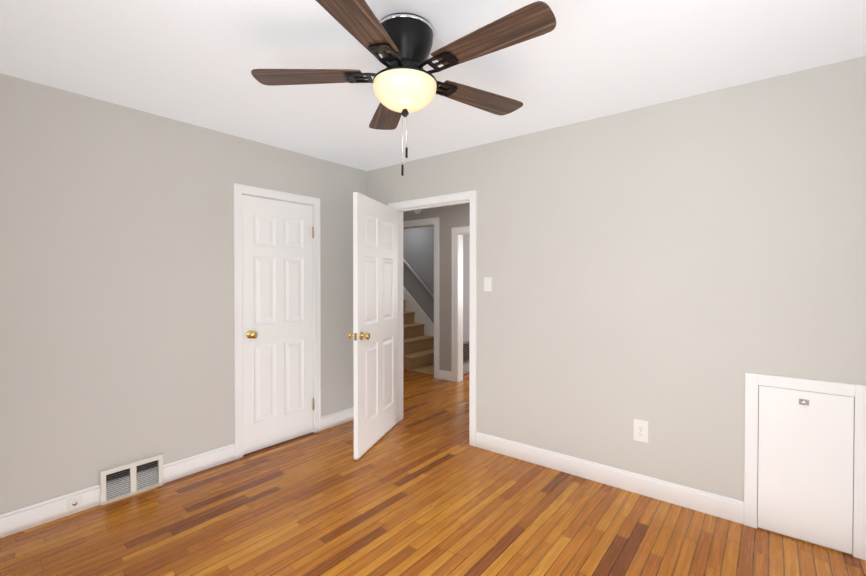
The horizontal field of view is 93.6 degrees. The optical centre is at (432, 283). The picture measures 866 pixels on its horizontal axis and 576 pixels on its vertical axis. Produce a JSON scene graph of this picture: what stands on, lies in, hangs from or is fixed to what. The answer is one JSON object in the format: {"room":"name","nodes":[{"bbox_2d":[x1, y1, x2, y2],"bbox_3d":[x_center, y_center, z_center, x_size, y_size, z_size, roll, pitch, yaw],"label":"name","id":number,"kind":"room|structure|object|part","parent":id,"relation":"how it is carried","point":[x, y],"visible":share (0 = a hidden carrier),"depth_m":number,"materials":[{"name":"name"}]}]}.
{"room":"empty bedroom","nodes":[
{"label":"empty bedroom","id":0,"kind":"room"},
{"bbox_2d":[0,73,366,513],"bbox_3d":[-1.710,0.110,2.945,0.120,2.460,3.120,0,1,40],"label":"wall","id":1,"kind":"structure","parent":0,"point":[116,294],"depth_m":2.56,"materials":[{"name":"beige paint"}]},
{"bbox_2d":[0,443,234,537],"bbox_3d":[-2.034,1.282,2.462,0.014,0.125,1.643,0,1,40],"label":"baseboard","id":2,"kind":"structure","parent":1,"relation":"attached to","point":[28,517],"depth_m":2.44,"materials":[{"name":"white wood"}]},
{"bbox_2d":[67,496,81,511],"bbox_3d":[-2.090,1.285,2.373,0.016,0.065,0.065,0,1,40],"label":"outlet plate","id":3,"kind":"object","parent":2,"relation":"attached to","point":[74,503],"visible":1,"depth_m":2.37,"materials":[{"name":"white plastic"}]},
{"bbox_2d":[99,453,163,505],"bbox_3d":[-1.912,1.241,2.592,0.036,0.205,0.330,0,1,40],"label":"air vent","id":4,"kind":"object","parent":1,"relation":"in","point":[132,469],"visible":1,"depth_m":2.58,"materials":[{"name":"white metal"}]},
{"bbox_2d":[233,183,320,459],"bbox_3d":[-1.316,0.310,3.419,0.120,2.050,0.670,0,1,40],"label":"door frame","id":5,"kind":"structure","parent":1,"relation":"attached to","point":[312,278],"depth_m":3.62,"materials":[{"name":"white wood"}]},
{"bbox_2d":[242,194,312,454],"bbox_3d":[-1.287,0.318,3.394,0.173,2.018,0.626,0,1,40],"label":"closet door","id":6,"kind":"structure","parent":1,"relation":"in","point":[277,297],"depth_m":3.36,"materials":[{"name":"white paint"}]},
{"bbox_3d":[-1.456,0.399,3.192,0.173,0.066,0.096,0,1,40],"label":"knob","id":7,"kind":"part","parent":6,"relation":"part of","materials":[{"name":"gold metal"}]},
{"bbox_2d":[321,407,353,430],"bbox_3d":[-0.840,1.267,3.896,0.014,0.125,0.563,0,1,40],"label":"baseboard","id":8,"kind":"structure","parent":1,"relation":"attached to","point":[343,416],"depth_m":3.82,"materials":[{"name":"white wood"}]},
{"bbox_2d":[403,226,433,323],"bbox_3d":[-0.534,0.063,7.437,3.370,2.460,0.120,0,1,37],"label":"wall","id":9,"kind":"structure","parent":0,"point":[418,250],"depth_m":7.12,"materials":[{"name":"grey paint"}]},
{"bbox_2d":[403,286,433,335],"bbox_3d":[-0.539,0.197,7.354,2.035,2.193,0.020,0,1,37],"label":"trim","id":10,"kind":"structure","parent":9,"relation":"attached to","point":[420,315],"depth_m":7.13,"materials":[{"name":"white wood"}]},
{"bbox_2d":[403,258,433,297],"bbox_3d":[-0.639,-0.573,7.379,1.864,1.738,0.094,0,1,37],"label":"stair handrail","id":11,"kind":"object","parent":9,"relation":"attached to","point":[419,279],"visible":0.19,"depth_m":7.03,"materials":[{"name":"white paint"}]},
{"bbox_2d":[0,370,865,575],"bbox_3d":[0.058,1.371,4.752,7.700,0.100,8.300,0,1,40],"label":"floor","id":12,"kind":"structure","parent":0,"point":[422,487],"depth_m":2.26,"materials":[{"name":"brown wood"}]},
{"bbox_2d":[403,300,433,374],"bbox_3d":[-0.849,0.397,7.027,3.110,1.800,0.874,0,1,37],"label":"stair","id":13,"kind":"structure","parent":12,"relation":"on","point":[418,350],"depth_m":6.55,"materials":[{"name":"carpet"}]},
{"bbox_2d":[0,0,865,170],"bbox_3d":[0.058,-1.189,4.726,7.700,0.100,8.300,0,1,40],"label":"ceiling","id":14,"kind":"structure","parent":0,"point":[195,62],"depth_m":2.00,"materials":[{"name":"white paint"}]},
{"bbox_2d":[251,0,555,175],"bbox_3d":[-0.085,-0.809,1.749,1.245,0.595,1.293,0,1,40],"label":"ceiling fan","id":15,"kind":"object","parent":14,"relation":"hanging from","point":[405,83],"visible":1,"depth_m":1.67,"materials":[{"name":"brown wood"}]},
{"bbox_3d":[-0.549,-0.912,1.793,0.484,0.017,0.164,0,1,2],"label":"blade","id":16,"kind":"part","parent":15,"relation":"part of","materials":[{"name":"brown wood"}]},
{"bbox_3d":[-0.269,-0.908,1.376,0.164,0.017,0.484,0,1,20],"label":"blade","id":17,"kind":"part","parent":15,"relation":"part of","materials":[{"name":"brown wood"}]},
{"bbox_3d":[-0.239,-0.916,2.188,0.164,0.017,0.484,0,1,-16],"label":"blade","id":18,"kind":"part","parent":15,"relation":"part of","materials":[{"name":"brown wood"}]},
{"bbox_3d":[-0.133,-0.705,1.900,0.065,0.383,0.065,0,1,40],"label":"chain","id":19,"kind":"part","parent":15,"relation":"part of","materials":[{"name":"silver metal"}]},
{"bbox_3d":[-0.122,-0.816,1.778,0.278,0.112,0.278,0,1,40],"label":"glass","id":20,"kind":"part","parent":15,"relation":"part of","materials":[{"name":"white"}]},
{"bbox_3d":[0.232,-0.915,2.015,0.484,0.017,0.164,0,1,-34],"label":"blade","id":21,"kind":"part","parent":15,"relation":"part of","materials":[{"name":"brown wood"}]},
{"bbox_3d":[0.214,-0.909,1.514,0.484,0.017,0.164,0,1,38],"label":"blade","id":22,"kind":"part","parent":15,"relation":"part of","materials":[{"name":"brown wood"}]},
{"bbox_2d":[403,203,469,371],"bbox_3d":[0.769,0.087,5.162,4.640,2.460,0.120,0,1,37],"label":"wall","id":23,"kind":"structure","parent":0,"point":[453,216],"depth_m":5.54,"materials":[{"name":"grey paint"}]},
{"bbox_2d":[403,217,469,381],"bbox_3d":[0.196,0.237,5.600,2.100,2.150,0.120,0,1,37],"label":"door frame","id":24,"kind":"structure","parent":23,"relation":"attached to","point":[460,307],"depth_m":5.47,"materials":[{"name":"white wood"}]},
{"bbox_2d":[439,370,450,380],"bbox_3d":[1.343,1.249,5.680,4.700,0.125,4.680,0,1,37],"label":"baseboard","id":25,"kind":"structure","parent":23,"relation":"attached to","point":[444,375],"depth_m":5.54,"materials":[{"name":"white wood"}]},
{"bbox_2d":[463,235,469,372],"bbox_3d":[0.440,0.078,6.035,0.120,2.460,0.870,0,1,37],"label":"wall","id":26,"kind":"structure","parent":0,"point":[466,238],"depth_m":6.01,"materials":[{"name":"grey paint"}]},
{"bbox_2d":[463,341,468,363],"bbox_3d":[0.441,1.014,5.937,0.012,0.330,0.560,0,1,37],"label":"air vent","id":27,"kind":"object","parent":26,"relation":"in","point":[465,352],"visible":0.17,"depth_m":5.99,"materials":[{"name":"grey metal"}]},
{"bbox_2d":[367,56,865,554],"bbox_3d":[0.187,0.104,3.532,5.690,2.460,0.120,0,1,37],"label":"wall","id":28,"kind":"structure","parent":0,"point":[672,272],"depth_m":2.49,"materials":[{"name":"beige paint"}]},
{"bbox_2d":[348,192,397,459],"bbox_3d":[-0.468,0.317,3.467,0.173,2.018,0.842,0,1,16],"label":"door","id":29,"kind":"structure","parent":28,"relation":"in","point":[374,334],"depth_m":3.35,"materials":[{"name":"white paint"}]},
{"bbox_3d":[-0.571,0.400,3.110,0.173,0.066,0.096,0,1,16],"label":"knob","id":30,"kind":"part","parent":29,"relation":"part of","materials":[{"name":"gold metal"}]},
{"bbox_2d":[388,190,476,446],"bbox_3d":[0.005,0.284,3.672,0.981,2.097,0.162,0,1,37],"label":"trim","id":31,"kind":"structure","parent":28,"relation":"attached to","point":[471,195],"depth_m":3.34,"materials":[{"name":"white wood"}]},
{"bbox_2d":[396,199,469,421],"bbox_3d":[0.005,0.307,3.672,0.887,2.050,0.120,0,1,37],"label":"door frame","id":32,"kind":"structure","parent":28,"relation":"attached to","point":[400,314],"depth_m":3.93,"materials":[{"name":"white wood"}]},
{"bbox_2d":[484,277,491,290],"bbox_3d":[0.437,0.005,3.257,0.070,0.114,0.013,0,1,37],"label":"switch plate","id":33,"kind":"object","parent":28,"relation":"attached to","point":[487,283],"visible":1,"depth_m":3.25,"materials":[{"name":"white plastic"}]},
{"bbox_2d":[476,432,743,523],"bbox_3d":[0.848,1.277,2.956,3.786,0.125,0.014,0,1,37],"label":"baseboard","id":34,"kind":"structure","parent":28,"relation":"attached to","point":[726,508],"depth_m":2.65,"materials":[{"name":"white wood"}]},
{"bbox_2d":[634,419,647,442],"bbox_3d":[1.325,0.939,2.593,0.084,0.136,0.008,0,1,37],"label":"duplex electrical outlet","id":35,"kind":"object","parent":28,"relation":"attached to","point":[641,430],"visible":1,"depth_m":2.59,"materials":[{"name":"white plastic"}]},
{"bbox_2d":[744,372,865,559],"bbox_3d":[1.935,0.922,2.122,0.490,0.852,0.018,0,1,37],"label":"panel frame","id":36,"kind":"object","parent":28,"relation":"attached to","point":[753,381],"visible":1,"depth_m":2.09,"materials":[{"name":"white wood"}]},
{"bbox_2d":[758,385,853,553],"bbox_3d":[1.935,0.949,2.125,0.366,0.780,0.011,0,1,37],"label":"access door","id":37,"kind":"structure","parent":28,"relation":"attached to","point":[805,472],"depth_m":2.11,"materials":[{"name":"white paint"}]},
{"bbox_2d":[799,399,808,405],"bbox_3d":[1.928,0.617,2.113,0.038,0.029,0.012,0,1,37],"label":"latch","id":38,"kind":"object","parent":37,"relation":"attached to","point":[803,402],"visible":1,"depth_m":2.11,"materials":[{"name":"silver metal"}]}
]}

